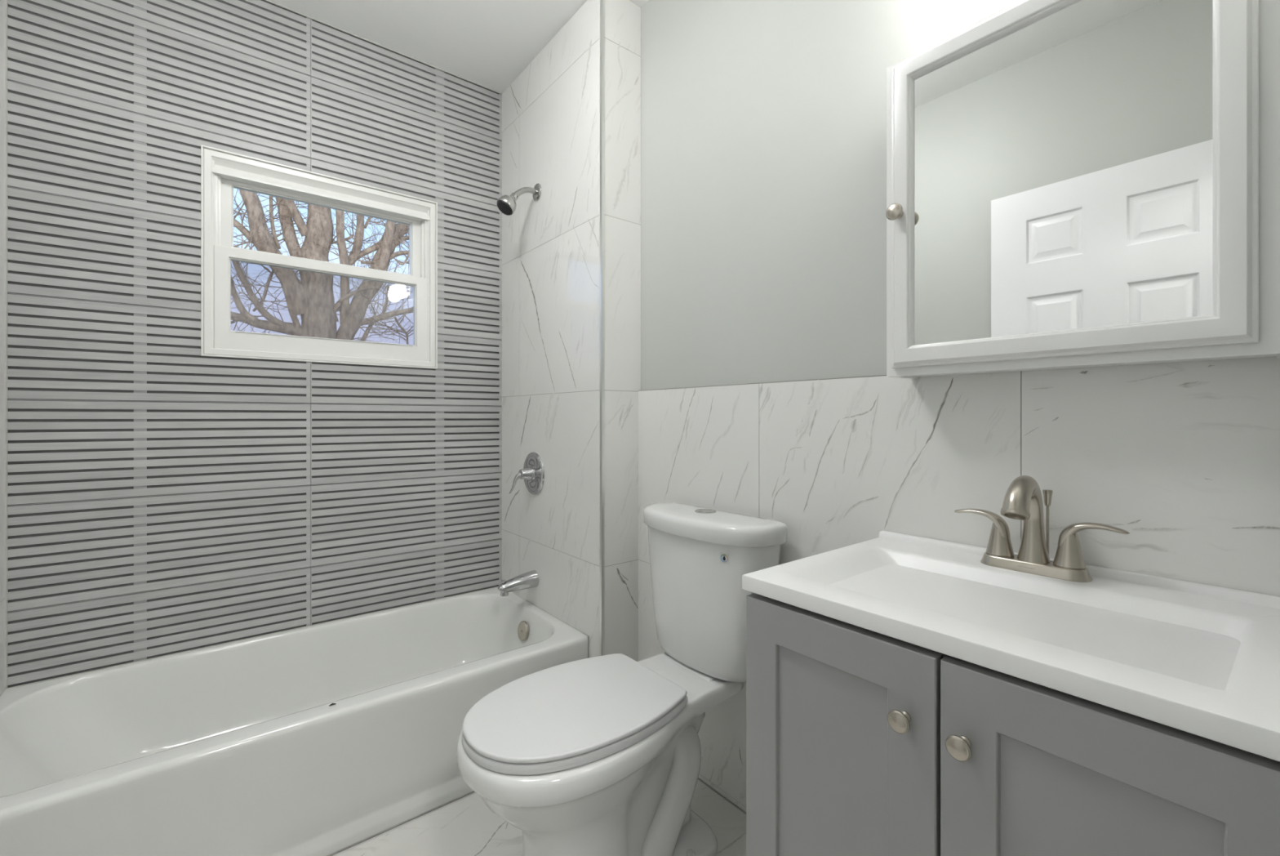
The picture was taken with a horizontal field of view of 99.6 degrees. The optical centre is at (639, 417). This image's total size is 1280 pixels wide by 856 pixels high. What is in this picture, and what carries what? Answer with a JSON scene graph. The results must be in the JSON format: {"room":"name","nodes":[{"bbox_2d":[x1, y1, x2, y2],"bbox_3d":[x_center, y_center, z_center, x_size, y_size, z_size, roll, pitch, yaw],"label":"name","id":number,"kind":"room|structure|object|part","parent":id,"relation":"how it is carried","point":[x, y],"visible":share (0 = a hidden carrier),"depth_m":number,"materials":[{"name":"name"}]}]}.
{"room":"bathroom","nodes":[
{"label":"bathroom","id":0,"kind":"room"},
{"bbox_2d":[4,0,502,688],"bbox_3d":[-1.196,-0.172,2.113,1.871,2.618,0.150,0,0,-39],"label":"wall","id":1,"kind":"structure","parent":0,"point":[165,497],"depth_m":1.80,"materials":[{"name":"grey tile"}]},
{"bbox_2d":[4,0,589,689],"bbox_3d":[-0.990,-0.353,1.719,1.501,2.252,0.726,0,0,-39],"label":"trim","id":2,"kind":"structure","parent":1,"relation":"attached to","point":[6,1],"depth_m":1.53,"materials":[{"name":"grey"}]},
{"bbox_2d":[200,144,437,368],"bbox_3d":[-1.191,-0.556,2.083,0.776,0.703,0.104,0,0,-39],"label":"window","id":3,"kind":"structure","parent":1,"relation":"in","point":[222,171],"depth_m":1.99,"materials":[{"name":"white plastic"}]},
{"bbox_3d":[-1.198,-0.699,2.096,0.699,0.268,0.030,0,0,-39],"label":"sash","id":4,"kind":"part","parent":3,"relation":"part of","materials":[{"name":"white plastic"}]},
{"bbox_3d":[-1.177,-0.407,2.064,0.708,0.356,0.030,0,0,-39],"label":"sash","id":5,"kind":"part","parent":3,"relation":"part of","materials":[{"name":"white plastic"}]},
{"bbox_3d":[-1.167,-0.296,2.051,0.590,0.003,0.004,0,0,-39],"label":"lift rail","id":6,"kind":"part","parent":3,"relation":"part of","materials":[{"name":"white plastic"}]},
{"bbox_2d":[269,0,648,93],"bbox_3d":[-0.427,-1.528,1.151,1.871,0.100,2.612,0,0,-39],"label":"ceiling","id":7,"kind":"structure","parent":0,"point":[488,43],"depth_m":2.05,"materials":[{"name":"white paint"}]},
{"bbox_2d":[333,778,746,855],"bbox_3d":[-0.427,1.187,1.151,1.871,0.100,2.612,0,0,-39],"label":"floor","id":8,"kind":"structure","parent":0,"point":[465,825],"depth_m":1.48,"materials":[{"name":"tile"}]},
{"bbox_2d":[0,586,588,855],"bbox_3d":[-0.989,0.954,1.717,1.495,0.366,0.722,0,0,-39],"label":"bathtub","id":9,"kind":"object","parent":8,"relation":"on","point":[239,748],"visible":0.87,"depth_m":1.53,"materials":[{"name":"white ceramic"}]},
{"bbox_3d":[-0.464,0.848,2.148,0.025,0.075,0.076,0,0,-39],"label":"overflow plate","id":10,"kind":"part","parent":9,"relation":"part of","materials":[{"name":"silver metal"}]},
{"bbox_2d":[456,501,787,855],"bbox_3d":[-0.059,0.704,1.342,0.772,0.875,0.477,0,0,-39],"label":"toilet","id":11,"kind":"object","parent":8,"relation":"on","point":[600,755],"visible":0.99,"depth_m":1.31,"materials":[{"name":"white ceramic"}]},
{"bbox_3d":[-0.159,0.684,1.262,0.497,0.020,0.367,0,0,-39],"label":"seat","id":12,"kind":"part","parent":11,"relation":"part of","materials":[{"name":"white plastic"}]},
{"bbox_3d":[-0.159,0.666,1.262,0.495,0.011,0.366,0,0,-39],"label":"seat lid","id":13,"kind":"part","parent":11,"relation":"part of","materials":[{"name":"white plastic"}]},
{"bbox_3d":[-0.072,0.916,1.332,0.739,0.442,0.398,0,0,-39],"label":"bowl","id":14,"kind":"part","parent":11,"relation":"part of","materials":[{"name":"white ceramic"}]},
{"bbox_3d":[0.055,1.107,1.434,0.278,0.060,0.241,0,0,-39],"label":"foot plate","id":15,"kind":"part","parent":11,"relation":"part of","materials":[{"name":"white ceramic"}]},
{"bbox_3d":[0.174,0.510,1.529,0.158,0.377,0.447,0,0,-39],"label":"tank","id":16,"kind":"part","parent":11,"relation":"part of","materials":[{"name":"white ceramic"}]},
{"bbox_3d":[0.171,0.297,1.526,0.183,0.054,0.477,0,0,-39],"label":"tank lid","id":17,"kind":"part","parent":11,"relation":"part of","materials":[{"name":"white ceramic"}]},
{"bbox_2d":[720,553,728,562],"bbox_3d":[0.215,0.359,1.378,0.022,0.021,0.001,0,0,35],"label":"print","id":18,"kind":"object","parent":11,"relation":"on","point":[724,557],"depth_m":1.38,"materials":[{"name":"blue"}]},
{"bbox_2d":[746,591,1279,855],"bbox_3d":[0.554,0.718,0.831,0.505,0.838,0.629,0,0,-39],"label":"vanity cabinet","id":19,"kind":"object","parent":8,"relation":"on","point":[860,741],"visible":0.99,"depth_m":0.67,"materials":[{"name":"grey paint"}]},
{"bbox_3d":[0.287,0.669,0.814,0.020,0.726,0.310,0,0,-39],"label":"door","id":20,"kind":"part","parent":19,"relation":"part of","materials":[{"name":"grey paint"}]},
{"bbox_3d":[0.342,0.397,0.709,0.024,0.029,0.029,0,0,-39],"label":"knob","id":21,"kind":"part","parent":19,"relation":"part of","materials":[{"name":"silver metal"}]},
{"bbox_3d":[0.387,0.397,0.653,0.024,0.029,0.029,0,0,-39],"label":"knob","id":22,"kind":"part","parent":19,"relation":"part of","materials":[{"name":"silver metal"}]},
{"bbox_2d":[742,530,1279,761],"bbox_3d":[0.563,0.308,0.839,0.487,0.100,0.630,0,0,-39],"label":"countertop sink","id":23,"kind":"object","parent":19,"relation":"in","point":[1202,660],"visible":0.92,"depth_m":0.75,"materials":[{"name":"white ceramic"}]},
{"bbox_2d":[954,475,1129,582],"bbox_3d":[0.695,0.185,0.957,0.175,0.171,0.192,0,0,3],"label":"sink faucet","id":24,"kind":"object","parent":23,"relation":"on","point":[1023,499],"visible":1,"depth_m":0.94,"materials":[{"name":"silver metal"}]},
{"bbox_3d":[0.646,0.197,1.023,0.026,0.047,0.093,0,0,-39],"label":"lever","id":25,"kind":"part","parent":24,"relation":"part of","materials":[{"name":"silver metal"}]},
{"bbox_3d":[0.665,0.222,0.999,0.044,0.065,0.044,0,0,-39],"label":"handle","id":26,"kind":"part","parent":24,"relation":"part of","materials":[{"name":"silver metal"}]},
{"bbox_3d":[0.664,0.177,0.932,0.137,0.155,0.049,0,0,-39],"label":"spout","id":27,"kind":"part","parent":24,"relation":"part of","materials":[{"name":"silver metal"}]},
{"bbox_3d":[0.697,0.262,0.958,0.057,0.018,0.163,0,0,-39],"label":"plate","id":28,"kind":"part","parent":24,"relation":"part of","materials":[{"name":"silver metal"}]},
{"bbox_3d":[0.728,0.192,0.965,0.015,0.126,0.015,0,0,-39],"label":"lift rod","id":29,"kind":"part","parent":24,"relation":"part of","materials":[{"name":"silver metal"}]},
{"bbox_3d":[0.729,0.222,0.918,0.044,0.065,0.044,0,0,-39],"label":"handle","id":30,"kind":"part","parent":24,"relation":"part of","materials":[{"name":"silver metal"}]},
{"bbox_3d":[0.748,0.197,0.894,0.026,0.047,0.093,0,0,-39],"label":"lever","id":31,"kind":"part","parent":24,"relation":"part of","materials":[{"name":"silver metal"}]},
{"bbox_3d":[0.483,0.669,0.569,0.020,0.726,0.308,0,0,-39],"label":"door","id":32,"kind":"part","parent":19,"relation":"part of","materials":[{"name":"grey paint"}]},
{"bbox_2d":[501,0,640,661],"bbox_3d":[-0.281,-0.171,2.248,0.272,2.615,0.822,0,0,-39],"label":"wall","id":33,"kind":"structure","parent":0,"point":[550,273],"depth_m":1.95,"materials":[{"name":"tile"}]},
{"bbox_2d":[497,569,539,595],"bbox_3d":[-0.488,0.664,2.171,0.174,0.075,0.069,0,0,-39],"label":"tub spout","id":34,"kind":"object","parent":33,"relation":"attached to","point":[531,579],"visible":1,"depth_m":2.15,"materials":[{"name":"silver metal"}]},
{"bbox_2d":[497,182,541,215],"bbox_3d":[-0.484,-0.873,2.148,0.172,0.155,0.074,0,0,-39],"label":"shower fixture","id":35,"kind":"object","parent":33,"relation":"attached to","point":[507,205],"visible":1,"depth_m":2.12,"materials":[{"name":"silver metal"}]},
{"bbox_3d":[-0.464,-0.896,2.166,0.105,0.063,0.022,0,0,-39],"label":"shower arm","id":36,"kind":"part","parent":35,"relation":"part of","materials":[{"name":"silver metal"}]},
{"bbox_2d":[509,451,544,494],"bbox_3d":[-0.470,0.230,2.196,0.090,0.175,0.175,0,0,-39],"label":"shower valve","id":37,"kind":"object","parent":33,"relation":"attached to","point":[532,473],"visible":1,"depth_m":2.19,"materials":[{"name":"silver metal"}]},
{"bbox_3d":[-0.501,0.265,2.198,0.070,0.096,0.030,0,0,10],"label":"lever","id":38,"kind":"part","parent":37,"relation":"part of","materials":[{"name":"silver metal"}]},
{"bbox_2d":[600,0,604,655],"bbox_3d":[-0.130,-0.171,1.848,0.010,2.615,0.011,0,0,-39],"label":"trim","id":39,"kind":"structure","parent":33,"relation":"attached to","point":[602,2],"depth_m":1.84,"materials":[{"name":"white"}]},
{"bbox_2d":[638,0,1279,811],"bbox_3d":[0.553,-0.171,1.333,0.114,2.615,1.670,0,0,-39],"label":"wall","id":40,"kind":"structure","parent":0,"point":[763,122],"depth_m":1.34,"materials":[{"name":"stone"}]},
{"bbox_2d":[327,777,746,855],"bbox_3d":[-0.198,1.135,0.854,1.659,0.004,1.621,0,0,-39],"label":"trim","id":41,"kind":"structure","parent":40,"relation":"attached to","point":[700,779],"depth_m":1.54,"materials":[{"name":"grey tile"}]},
{"bbox_2d":[644,374,886,390],"bbox_3d":[0.480,-0.096,1.345,0.014,0.001,1.540,0,0,-39],"label":"trim","id":42,"kind":"structure","parent":40,"relation":"attached to","point":[879,375],"depth_m":1.47,"materials":[{"name":"grey tile"}]},
{"bbox_2d":[885,0,1279,378],"bbox_3d":[0.708,-0.404,0.935,0.167,0.640,0.536,0,0,-39],"label":"upper cabinet","id":43,"kind":"object","parent":40,"relation":"attached to","point":[1071,184],"visible":1,"depth_m":0.86,"materials":[{"name":"white paint"}]},
{"bbox_3d":[0.508,-0.406,1.073,0.027,0.032,0.032,0,0,-39],"label":"knob","id":44,"kind":"part","parent":43,"relation":"part of","materials":[{"name":"silver metal"}]},
{"bbox_2d":[913,0,1212,345],"bbox_3d":[0.672,-0.407,0.914,0.002,0.544,0.425,0,0,-39],"label":"mirror","id":45,"kind":"object","parent":43,"relation":"attached to","point":[1063,153],"depth_m":0.88,"materials":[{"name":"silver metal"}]},
{"bbox_3d":[-1.078,-0.171,0.547,0.100,2.615,2.482,0,0,-39],"label":"wall","id":46,"kind":"structure","parent":0,"visible":0},
{"bbox_2d":[0,0,4,696],"bbox_3d":[-1.551,-0.171,1.220,0.002,2.613,0.800,0,0,-39],"label":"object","id":47,"kind":"structure","parent":46,"relation":"attached to","point":[2,2],"depth_m":1.51,"materials":[{"name":"stone"}]},
{"label":"outside","id":48,"kind":"structure","parent":0,"visible":0},
{"bbox_3d":[-22.333,4.237,35.920,70.000,0.200,76.000,0,0,-39],"label":"ground","id":49,"kind":"structure","parent":48,"visible":0},
{"bbox_2d":[231,188,413,344],"bbox_3d":[-4.428,-0.295,8.337,5.344,8.937,1.939,0,0,-39],"label":"bare tree","id":50,"kind":"object","parent":49,"relation":"on","point":[311,294],"visible":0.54,"depth_m":7.91,"materials":[{"name":"brown plant"}]}
]}

